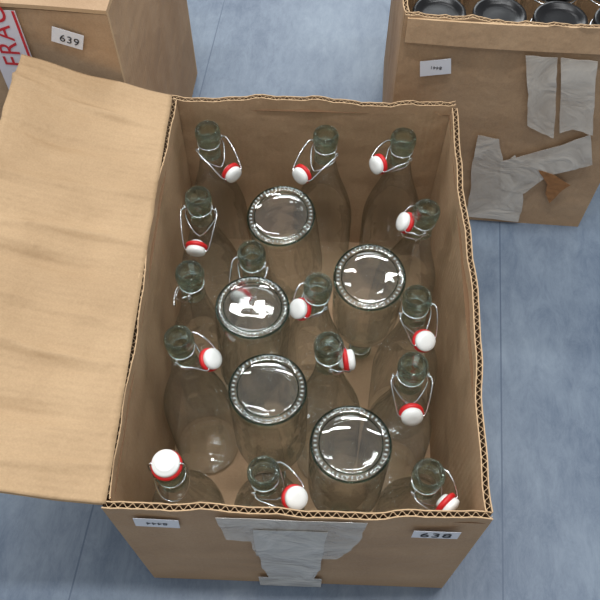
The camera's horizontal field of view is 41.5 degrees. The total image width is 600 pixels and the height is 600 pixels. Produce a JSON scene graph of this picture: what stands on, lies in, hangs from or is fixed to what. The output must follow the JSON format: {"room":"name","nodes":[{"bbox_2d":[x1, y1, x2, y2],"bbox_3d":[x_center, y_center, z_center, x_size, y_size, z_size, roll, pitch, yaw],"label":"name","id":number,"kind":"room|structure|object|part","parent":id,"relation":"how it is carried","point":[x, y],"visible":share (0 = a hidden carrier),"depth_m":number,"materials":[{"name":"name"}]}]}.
{"room":"storage room","nodes":[
{"label":"storage room","id":0,"kind":"room"},
{"bbox_2d":[0,0,599,599],"bbox_3d":[0.000,0.182,1.273,6.000,0.050,6.000,0,59,0],"label":"floor","id":1,"kind":"structure","parent":0,"point":[539,284],"depth_m":1.26,"materials":[{"name":"plastic"}]},
{"bbox_2d":[0,0,196,118],"bbox_3d":[-0.440,-0.450,1.314,0.420,0.531,0.404,5,59,3],"label":"cardboard box","id":2,"kind":"object","parent":1,"relation":"on","point":[146,44],"visible":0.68,"depth_m":1.10,"materials":[{"name":"beige cardboard"}]},
{"bbox_2d":[0,7,19,64],"bbox_3d":[-0.400,-0.322,1.126,0.028,0.340,0.001,5,59,3],"label":"print","id":3,"kind":"object","parent":2,"relation":"attached to","point":[4,17],"depth_m":1.08},
{"bbox_2d":[60,35,78,44],"bbox_3d":[-0.310,-0.349,1.064,0.026,0.016,0.001,5,59,3],"label":"print","id":4,"kind":"object","parent":2,"relation":"on","point":[62,35],"depth_m":1.06},
{"bbox_2d":[0,54,492,587],"bbox_3d":[-0.086,0.034,1.086,0.605,0.424,0.603,2,59,1],"label":"cardboard box","id":5,"kind":"object","parent":1,"relation":"on","point":[97,173],"visible":0.94,"depth_m":1.06,"materials":[{"name":"beige cardboard"}]},
{"bbox_3d":[-0.192,0.050,1.121,0.015,0.348,0.574,2,59,1],"label":"wall panel","id":6,"kind":"part","parent":5,"relation":"part of","materials":[{"name":"cardboard"}]},
{"bbox_2d":[147,449,224,503],"bbox_3d":[-0.143,0.250,0.995,0.093,0.345,0.097,13,60,8],"label":"bottle","id":7,"kind":"object","parent":5,"relation":"on","point":[168,468],"visible":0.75,"depth_m":0.85,"materials":[{"name":"clear glass"}]},
{"bbox_2d":[163,325,237,473],"bbox_3d":[-0.140,0.138,1.073,0.093,0.328,0.098,-11,60,-6],"label":"bottle","id":8,"kind":"object","parent":5,"relation":"on","point":[179,342],"visible":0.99,"depth_m":0.96,"materials":[{"name":"clear glass"}]},
{"bbox_2d":[173,260,241,415],"bbox_3d":[-0.138,0.058,1.121,0.092,0.327,0.098,-10,59,-6],"label":"bottle","id":9,"kind":"object","parent":5,"relation":"on","point":[189,274],"visible":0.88,"depth_m":1.00,"materials":[{"name":"clear glass"}]},
{"bbox_2d":[180,186,247,336],"bbox_3d":[-0.134,-0.054,1.187,0.096,0.326,0.093,-35,65,-19],"label":"bottle","id":10,"kind":"object","parent":5,"relation":"on","point":[198,199],"visible":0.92,"depth_m":1.06,"materials":[{"name":"clear glass"}]},
{"bbox_2d":[191,120,249,284],"bbox_3d":[-0.129,-0.148,1.244,0.092,0.327,0.097,-10,60,-6],"label":"bottle","id":11,"kind":"object","parent":5,"relation":"on","point":[208,135],"visible":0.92,"depth_m":1.12,"materials":[{"name":"clear glass"}]},
{"bbox_2d":[215,276,289,427],"bbox_3d":[-0.061,0.092,1.097,0.098,0.329,0.092,-39,67,-21],"label":"bottle","id":12,"kind":"object","parent":5,"relation":"on","point":[252,402],"visible":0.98,"depth_m":0.98,"materials":[{"name":"clear glass"}]},
{"bbox_2d":[229,240,295,383],"bbox_3d":[-0.054,0.015,1.146,0.097,0.327,0.094,-13,60,-7],"label":"bottle","id":13,"kind":"object","parent":5,"relation":"in","point":[251,254],"visible":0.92,"depth_m":1.03,"materials":[{"name":"clear glass"}]},
{"bbox_2d":[228,354,307,489],"bbox_3d":[-0.038,0.184,1.043,0.092,0.327,0.092,22,61,12],"label":"bottle","id":14,"kind":"object","parent":5,"relation":"on","point":[266,477],"visible":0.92,"depth_m":0.92,"materials":[{"name":"clear glass"}]},
{"bbox_2d":[234,455,307,510],"bbox_3d":[-0.039,0.258,1.000,0.093,0.327,0.098,-5,59,-3],"label":"bottle","id":15,"kind":"object","parent":5,"relation":"on","point":[294,496],"visible":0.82,"depth_m":0.87,"materials":[{"name":"clear glass"}]},
{"bbox_2d":[247,186,321,303],"bbox_3d":[-0.018,-0.039,1.177,0.093,0.331,0.113,26,63,15],"label":"bottle","id":16,"kind":"object","parent":5,"relation":"on","point":[299,292],"visible":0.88,"depth_m":1.05,"materials":[{"name":"clear glass"}]},
{"bbox_3d":[-0.003,0.306,0.966,0.405,0.348,0.015,2,59,1],"label":"wall panel","id":17,"kind":"part","parent":5,"relation":"part of","materials":[{"name":"cardboard"}]},
{"bbox_3d":[0.007,0.143,1.263,0.389,0.006,0.574,2,59,1],"label":"panel","id":18,"kind":"part","parent":5,"relation":"part of","materials":[{"name":"cardboard"}]},
{"bbox_2d":[278,272,340,423],"bbox_3d":[0.014,0.070,1.113,0.093,0.327,0.098,33,65,18],"label":"bottle","id":19,"kind":"object","parent":5,"relation":"on","point":[317,287],"visible":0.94,"depth_m":1.00,"materials":[{"name":"clear glass"}]},
{"bbox_3d":[0.017,-0.196,1.268,0.405,0.349,0.015,2,59,1],"label":"wall panel","id":20,"kind":"part","parent":5,"relation":"part of","materials":[{"name":"cardboard"}]},
{"bbox_2d":[292,125,350,278],"bbox_3d":[0.035,-0.145,1.241,0.094,0.325,0.096,0,58,0],"label":"bottle","id":21,"kind":"object","parent":5,"relation":"on","point":[325,139],"visible":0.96,"depth_m":1.12,"materials":[{"name":"clear glass"}]},
{"bbox_2d":[294,331,360,484],"bbox_3d":[0.038,0.151,1.066,0.092,0.328,0.102,-11,60,-7],"label":"bottle","id":22,"kind":"object","parent":5,"relation":"on","point":[330,351],"visible":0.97,"depth_m":0.96,"materials":[{"name":"clear glass"}]},
{"bbox_2d":[308,406,391,512],"bbox_3d":[0.056,0.240,1.009,0.092,0.327,0.092,0,59,0],"label":"bottle","id":23,"kind":"object","parent":5,"relation":"on","point":[339,506],"visible":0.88,"depth_m":0.89,"materials":[{"name":"clear glass"}]},
{"bbox_2d":[332,244,405,359],"bbox_3d":[0.090,0.036,1.133,0.093,0.331,0.123,10,60,6],"label":"bottle","id":24,"kind":"object","parent":5,"relation":"on","point":[360,352],"visible":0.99,"depth_m":1.01,"materials":[{"name":"clear glass"}]},
{"bbox_2d":[357,127,418,283],"bbox_3d":[0.144,-0.143,1.240,0.093,0.325,0.092,0,58,0],"label":"bottle","id":25,"kind":"object","parent":5,"relation":"on","point":[402,140],"visible":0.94,"depth_m":1.11,"materials":[{"name":"clear glass"}]},
{"bbox_2d":[357,352,432,498],"bbox_3d":[0.131,0.170,1.054,0.093,0.328,0.099,15,60,9],"label":"bottle","id":26,"kind":"object","parent":5,"relation":"on","point":[412,367],"visible":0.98,"depth_m":0.94,"materials":[{"name":"clear glass"}]},
{"bbox_2d":[362,199,439,349],"bbox_3d":[0.153,-0.037,1.178,0.098,0.328,0.094,16,60,10],"label":"bottle","id":27,"kind":"object","parent":5,"relation":"on","point":[425,214],"visible":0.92,"depth_m":1.05,"materials":[{"name":"clear glass"}]},
{"bbox_2d":[368,285,437,439],"bbox_3d":[0.149,0.091,1.101,0.093,0.328,0.100,-11,60,-7],"label":"bottle","id":28,"kind":"object","parent":5,"relation":"on","point":[416,299],"visible":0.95,"depth_m":0.99,"materials":[{"name":"clear glass"}]},
{"bbox_2d":[373,458,459,511],"bbox_3d":[0.140,0.266,0.995,0.092,0.325,0.092,0,61,0],"label":"bottle","id":29,"kind":"object","parent":5,"relation":"on","point":[431,467],"visible":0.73,"depth_m":0.87,"materials":[{"name":"clear glass"}]},
{"bbox_2d":[420,534,451,537],"bbox_3d":[0.146,0.253,0.851,0.033,0.015,0.001,2,59,1],"label":"print","id":30,"kind":"object","parent":5,"relation":"on","point":[422,535],"depth_m":0.85},
{"bbox_3d":[0.209,0.061,1.113,0.016,0.348,0.574,2,59,1],"label":"wall panel","id":31,"kind":"part","parent":5,"relation":"part of","materials":[{"name":"cardboard"}]},
{"bbox_2d":[382,0,599,226],"bbox_3d":[0.340,-0.429,1.351,0.378,0.445,0.420,4,59,2],"label":"cardboard box","id":32,"kind":"object","parent":1,"relation":"on","point":[526,94],"visible":0.84,"depth_m":1.19,"materials":[{"name":"beige cardboard"}]},
{"bbox_3d":[0.161,-0.444,1.361,0.015,0.444,0.386,4,59,2],"label":"wall panel","id":33,"kind":"part","parent":32,"relation":"part of","materials":[{"name":"cardboard"}]},
{"bbox_3d":[0.356,-0.601,1.455,0.362,0.445,0.014,4,59,2],"label":"wall panel","id":34,"kind":"part","parent":32,"relation":"part of","materials":[{"name":"cardboard"}]},
{"bbox_3d":[0.520,-0.418,1.345,0.016,0.444,0.386,4,59,2],"label":"wall panel","id":35,"kind":"part","parent":32,"relation":"part of","materials":[{"name":"cardboard"}]},
{"bbox_3d":[0.198,-0.256,1.382,0.081,0.198,0.081,4,59,2],"label":"glass jar","id":36,"kind":"object","parent":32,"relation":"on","visible":0},
{"bbox_2d":[412,0,465,15],"bbox_3d":[0.198,-0.359,1.211,0.081,0.198,0.081,4,59,2],"label":"metal can","id":37,"kind":"object","parent":36,"relation":"on","point":[437,7],"visible":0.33,"depth_m":1.14,"materials":[{"name":"black"}]},
{"bbox_3d":[0.284,-0.253,1.380,0.081,0.198,0.081,4,59,2],"label":"glass jar","id":38,"kind":"object","parent":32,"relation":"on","visible":0},
{"bbox_2d":[472,0,526,21],"bbox_3d":[0.284,-0.355,1.209,0.081,0.198,0.081,4,59,2],"label":"metal can","id":39,"kind":"object","parent":38,"relation":"on","point":[505,10],"visible":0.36,"depth_m":1.13,"materials":[{"name":"black"}]},
{"bbox_3d":[0.369,-0.244,1.375,0.081,0.198,0.081,4,59,2],"label":"glass jar","id":40,"kind":"object","parent":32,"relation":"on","visible":0},
{"bbox_2d":[530,1,587,24],"bbox_3d":[0.369,-0.347,1.204,0.081,0.198,0.081,4,59,2],"label":"metal can","id":41,"kind":"object","parent":40,"relation":"on","point":[551,11],"visible":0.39,"depth_m":1.13,"materials":[{"name":"black"}]},
{"bbox_3d":[0.454,-0.240,1.373,0.081,0.198,0.081,4,59,2],"label":"glass jar","id":42,"kind":"object","parent":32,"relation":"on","visible":0},
{"bbox_2d":[589,8,599,24],"bbox_3d":[0.454,-0.343,1.202,0.081,0.198,0.081,4,59,2],"label":"glass jar","id":43,"kind":"object","parent":42,"relation":"on","point":[596,19],"visible":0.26,"depth_m":1.12,"materials":[{"name":"black"}]},
{"label":"glass jar","id":44,"kind":"object","parent":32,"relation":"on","visible":0},
{"bbox_2d":[520,0,575,4],"bbox_3d":[0.376,-0.422,1.249,0.081,0.198,0.081,4,59,2],"label":"glass jar","id":45,"kind":"object","parent":44,"relation":"on","point":[521,0],"visible":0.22,"depth_m":1.16,"materials":[{"name":"black"}]},
{"bbox_3d":[0.462,-0.316,1.418,0.081,0.198,0.081,4,59,2],"label":"glass jar","id":46,"kind":"object","parent":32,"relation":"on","visible":0},
{"bbox_2d":[576,0,599,5],"bbox_3d":[0.462,-0.418,1.247,0.081,0.198,0.081,4,59,2],"label":"glass jar","id":47,"kind":"object","parent":46,"relation":"on","point":[577,0],"visible":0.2,"depth_m":1.16,"materials":[{"name":"black"}]}
]}

